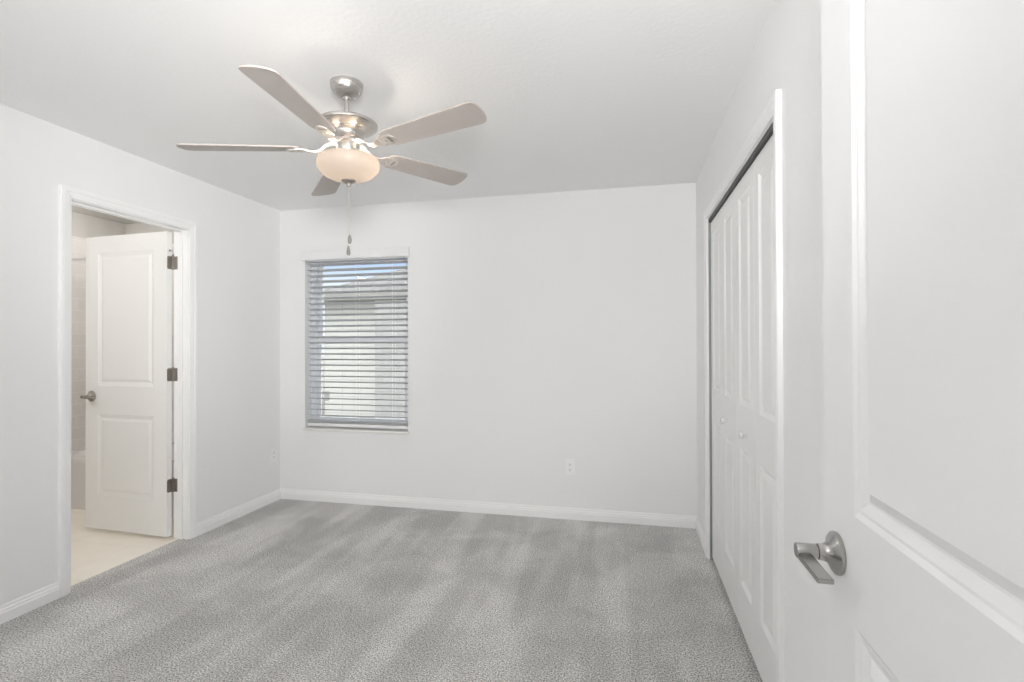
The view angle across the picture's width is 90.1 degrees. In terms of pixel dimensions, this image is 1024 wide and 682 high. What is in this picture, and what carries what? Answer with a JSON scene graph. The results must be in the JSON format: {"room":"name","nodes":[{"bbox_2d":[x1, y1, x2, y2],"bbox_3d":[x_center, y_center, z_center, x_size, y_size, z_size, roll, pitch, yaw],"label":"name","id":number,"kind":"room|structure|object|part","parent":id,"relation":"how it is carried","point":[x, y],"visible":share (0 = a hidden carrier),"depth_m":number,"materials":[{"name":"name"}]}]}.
{"room":"empty bedroom","nodes":[
{"label":"empty bedroom","id":0,"kind":"room"},
{"bbox_2d":[72,211,125,237],"bbox_3d":[-3.987,0.144,3.456,0.109,2.500,3.005,0,0,13],"label":"wall","id":1,"kind":"structure","parent":0,"point":[83,226],"depth_m":4.52,"materials":[{"name":"grey paint"}]},
{"bbox_2d":[71,236,85,450],"bbox_3d":[-3.703,0.024,4.451,0.011,1.830,0.700,0,0,13],"label":"wall tile","id":2,"kind":"structure","parent":1,"relation":"attached to","point":[78,315],"depth_m":4.38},
{"bbox_2d":[0,104,279,604],"bbox_3d":[-2.582,0.125,1.864,0.115,2.490,5.111,0,0,13],"label":"wall","id":3,"kind":"structure","parent":0,"point":[239,236],"depth_m":2.78,"materials":[{"name":"white paint"}]},
{"bbox_2d":[0,581,59,624],"bbox_3d":[-2.705,1.274,0.994,0.016,0.083,3.371,0,0,13],"label":"baseboard","id":4,"kind":"structure","parent":3,"relation":"attached to","point":[17,607],"depth_m":2.50,"materials":[{"name":"white paint"}]},
{"bbox_2d":[72,253,173,260],"bbox_3d":[-2.978,-0.666,4.026,1.595,0.068,0.068,0,0,13],"label":"shower rod","id":5,"kind":"object","parent":3,"relation":"attached to","point":[80,258],"visible":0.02,"depth_m":4.13,"materials":[{"name":"silver metal"}]},
{"bbox_2d":[58,184,197,597],"bbox_3d":[-2.301,0.258,3.079,0.133,2.137,0.865,0,0,13],"label":"door frame","id":6,"kind":"structure","parent":3,"relation":"attached to","point":[66,193],"depth_m":3.42,"materials":[{"name":"white paint"}]},
{"bbox_2d":[80,231,177,536],"bbox_3d":[-2.640,0.288,3.499,0.782,2.043,0.120,0,0,16],"label":"door","id":7,"kind":"structure","parent":3,"relation":"in","point":[130,484],"depth_m":3.51,"materials":[{"name":"white paint"}]},
{"bbox_2d":[197,489,280,535],"bbox_3d":[-2.053,1.289,3.909,0.016,0.083,0.875,0,0,13],"label":"baseboard","id":8,"kind":"structure","parent":3,"relation":"attached to","point":[204,526],"depth_m":3.84,"materials":[{"name":"white paint"}]},
{"bbox_2d":[270,447,275,462],"bbox_3d":[-1.982,0.947,4.249,0.009,0.115,0.070,0,0,13],"label":"wall outlet","id":9,"kind":"object","parent":3,"relation":"attached to","point":[273,450],"visible":1,"depth_m":4.24,"materials":[{"name":"white plastic"}]},
{"bbox_2d":[126,223,173,243],"bbox_3d":[-2.834,0.147,4.681,1.606,2.500,0.109,0,0,13],"label":"wall","id":10,"kind":"structure","parent":0,"point":[137,228],"depth_m":4.77,"materials":[{"name":"grey paint"}]},
{"bbox_2d":[172,244,173,442],"bbox_3d":[-2.847,0.022,4.624,1.606,1.830,0.011,0,0,13],"label":"wall tile","id":11,"kind":"structure","parent":10,"relation":"attached to","point":[172,244],"depth_m":4.67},
{"bbox_2d":[0,499,762,681],"bbox_3d":[-1.563,1.346,1.677,5.365,0.060,5.205,0,0,13],"label":"floor","id":12,"kind":"structure","parent":0,"point":[283,590],"depth_m":2.55,"materials":[{"name":"carpet"}]},
{"bbox_2d":[71,443,173,516],"bbox_3d":[-2.913,1.132,4.282,1.587,0.415,0.666,0,0,13],"label":"bathtub","id":13,"kind":"object","parent":12,"relation":"on","point":[78,457],"visible":0.05,"depth_m":4.07,"materials":[{"name":"white ceramic"}]},
{"bbox_2d":[0,0,773,223],"bbox_3d":[-1.698,-1.183,1.775,5.280,0.120,5.311,0,0,13],"label":"ceiling","id":14,"kind":"structure","parent":0,"point":[573,95],"depth_m":2.22,"materials":[{"name":"white paint"}]},
{"bbox_2d":[176,65,486,254],"bbox_3d":[-0.707,-0.748,2.191,1.276,0.751,1.257,0,0,13],"label":"ceiling fan","id":15,"kind":"object","parent":14,"relation":"hanging from","point":[350,162],"visible":1,"depth_m":2.13,"materials":[{"name":"silver metal"}]},
{"bbox_3d":[-1.138,-0.809,2.147,0.471,0.050,0.131,0,0,-12],"label":"blade","id":16,"kind":"part","parent":15,"relation":"part of","materials":[{"name":"grey wood"}]},
{"bbox_3d":[-0.766,-0.841,1.801,0.131,0.026,0.472,0,0,7],"label":"blade","id":17,"kind":"part","parent":15,"relation":"part of","materials":[{"name":"beige wood"}]},
{"bbox_3d":[-0.924,-0.813,2.606,0.129,0.052,0.472,0,0,-30],"label":"blade","id":18,"kind":"part","parent":15,"relation":"part of","materials":[{"name":"grey wood"}]},
{"bbox_3d":[-0.713,-0.747,2.228,0.266,0.096,0.266,0,0,13],"label":"lamp shade","id":19,"kind":"part","parent":15,"relation":"part of","materials":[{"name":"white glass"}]},
{"bbox_3d":[-0.713,-0.546,2.229,0.003,0.269,0.003,0,0,13],"label":"pull chain","id":20,"kind":"part","parent":15,"relation":"part of","materials":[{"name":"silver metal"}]},
{"bbox_3d":[-0.706,-0.570,2.224,0.003,0.222,0.003,0,0,13],"label":"pull chain","id":21,"kind":"part","parent":15,"relation":"part of","materials":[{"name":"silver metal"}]},
{"bbox_3d":[-0.424,-0.849,2.547,0.129,0.049,0.472,0,0,43],"label":"blade","id":22,"kind":"part","parent":15,"relation":"part of","materials":[{"name":"beige wood"}]},
{"bbox_3d":[-0.324,-0.864,2.051,0.471,0.053,0.130,0,0,26],"label":"blade","id":23,"kind":"part","parent":15,"relation":"part of","materials":[{"name":"beige wood"}]},
{"bbox_2d":[280,183,697,515],"bbox_3d":[-0.309,0.131,4.076,3.585,2.490,0.200,0,0,13],"label":"wall","id":24,"kind":"structure","parent":0,"point":[545,330],"depth_m":3.88,"materials":[{"name":"white paint"}]},
{"bbox_2d":[303,426,408,434],"bbox_3d":[-1.275,0.737,4.227,0.952,0.020,0.111,0,0,13],"label":"window sill","id":25,"kind":"structure","parent":24,"relation":"attached to","point":[311,428],"depth_m":4.20,"materials":[{"name":"white stone"}]},
{"bbox_2d":[312,259,407,429],"bbox_3d":[-1.257,0.007,4.320,0.928,1.442,0.070,0,0,13],"label":"window","id":26,"kind":"structure","parent":24,"relation":"in","point":[314,395],"depth_m":4.38,"materials":[{"name":"white plastic"}]},
{"bbox_2d":[300,247,409,428],"bbox_3d":[-1.282,-0.018,4.212,0.970,1.460,0.103,0,0,13],"label":"window blind","id":27,"kind":"object","parent":26,"relation":"attached to","point":[392,253],"visible":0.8,"depth_m":4.22,"materials":[{"name":"white plastic"}]},
{"bbox_3d":[-1.274,0.699,4.230,0.908,0.027,0.052,0,0,13],"label":"rail","id":28,"kind":"part","parent":27,"relation":"part of","materials":[{"name":"white plastic"}]},
{"bbox_3d":[-1.276,0.015,4.234,0.002,1.370,0.057,0,0,13],"label":"ladder cord","id":29,"kind":"part","parent":27,"relation":"part of","materials":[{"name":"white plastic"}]},
{"bbox_3d":[-0.960,0.014,4.163,0.002,1.370,0.057,0,0,13],"label":"ladder cord","id":30,"kind":"part","parent":27,"relation":"part of","materials":[{"name":"white fabric"}]},
{"bbox_3d":[-1.260,0.324,4.302,0.858,0.737,0.030,0,0,13],"label":"sash","id":31,"kind":"part","parent":26,"relation":"part of","materials":[{"name":"white plastic"}]},
{"bbox_3d":[-1.255,-0.332,4.337,0.858,0.695,0.030,0,0,13],"label":"sash","id":32,"kind":"part","parent":26,"relation":"part of","materials":[{"name":"glass"}]},
{"bbox_2d":[280,488,696,528],"bbox_3d":[-0.330,1.284,3.964,3.355,0.083,0.016,0,0,13],"label":"baseboard","id":33,"kind":"structure","parent":24,"relation":"attached to","point":[654,519],"depth_m":3.91,"materials":[{"name":"white paint"}]},
{"bbox_2d":[565,459,574,474],"bbox_3d":[0.431,0.938,3.799,0.070,0.115,0.009,0,0,13],"label":"wall outlet","id":34,"kind":"object","parent":24,"relation":"attached to","point":[569,463],"visible":1,"depth_m":3.80,"materials":[{"name":"white plastic"}]},
{"bbox_2d":[696,0,825,681],"bbox_3d":[0.804,0.110,1.106,0.115,2.490,5.111,0,0,13],"label":"wall","id":35,"kind":"structure","parent":0,"point":[786,56],"depth_m":1.49,"materials":[{"name":"white paint"}]},
{"bbox_2d":[696,516,704,551],"bbox_3d":[1.249,1.276,3.373,0.016,0.083,0.481,0,0,13],"label":"baseboard","id":36,"kind":"structure","parent":35,"relation":"attached to","point":[699,529],"depth_m":3.37,"materials":[{"name":"white paint"}]},
{"bbox_2d":[708,122,772,222],"bbox_3d":[1.049,-0.727,2.384,0.041,0.022,1.431,0,0,13],"label":"door track","id":37,"kind":"object","parent":35,"relation":"attached to","point":[769,132],"visible":0.36,"depth_m":2.14,"materials":[{"name":"grey metal"}]},
{"bbox_2d":[711,189,737,618],"bbox_3d":[1.119,0.291,2.723,0.065,2.002,0.704,0,0,13],"label":"door","id":38,"kind":"structure","parent":37,"relation":"hanging from","point":[723,264],"depth_m":2.65,"materials":[{"name":"white paint"}]},
{"bbox_2d":[735,135,775,681],"bbox_3d":[0.965,0.287,2.032,0.065,2.002,0.704,0,0,13],"label":"door","id":39,"kind":"structure","parent":37,"relation":"hanging from","point":[754,201],"depth_m":2.00,"materials":[{"name":"white paint"}]},
{"bbox_3d":[0.979,0.401,2.166,0.033,0.033,0.033,0,0,13],"label":"knob","id":40,"kind":"part","parent":39,"relation":"part of","materials":[{"name":"white"}]},
{"bbox_2d":[704,89,784,681],"bbox_3d":[1.078,0.256,2.372,0.133,2.112,1.557,0,0,13],"label":"door frame","id":41,"kind":"structure","parent":35,"relation":"attached to","point":[772,111],"depth_m":1.64,"materials":[{"name":"white paint"}]},
{"bbox_2d":[794,0,1023,681],"bbox_3d":[0.512,0.276,0.553,0.147,2.030,0.900,0,0,13],"label":"door","id":42,"kind":"structure","parent":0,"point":[922,551],"depth_m":0.67,"materials":[{"name":"white paint"}]},
{"bbox_3d":[0.526,0.394,0.893,0.025,0.009,0.114,0,0,13],"label":"lever","id":43,"kind":"part","parent":42,"relation":"part of","materials":[{"name":"silver metal"}]},
{"label":"outside","id":44,"kind":"structure","parent":0,"visible":0},
{"bbox_2d":[321,356,405,429],"bbox_3d":[0.005,1.601,-0.010,120.000,0.100,120.000,0,0,13],"label":"ground","id":45,"kind":"structure","parent":44,"point":[323,357],"depth_m":15.00,"materials":[{"name":"grey plant"}]},
{"bbox_2d":[324,269,405,418],"bbox_3d":[1.982,-0.807,14.419,11.020,4.876,9.600,0,0,13],"label":"neighbor house","id":46,"kind":"structure","parent":45,"relation":"on","point":[364,379],"depth_m":10.95,"materials":[{"name":"white"}]}
]}

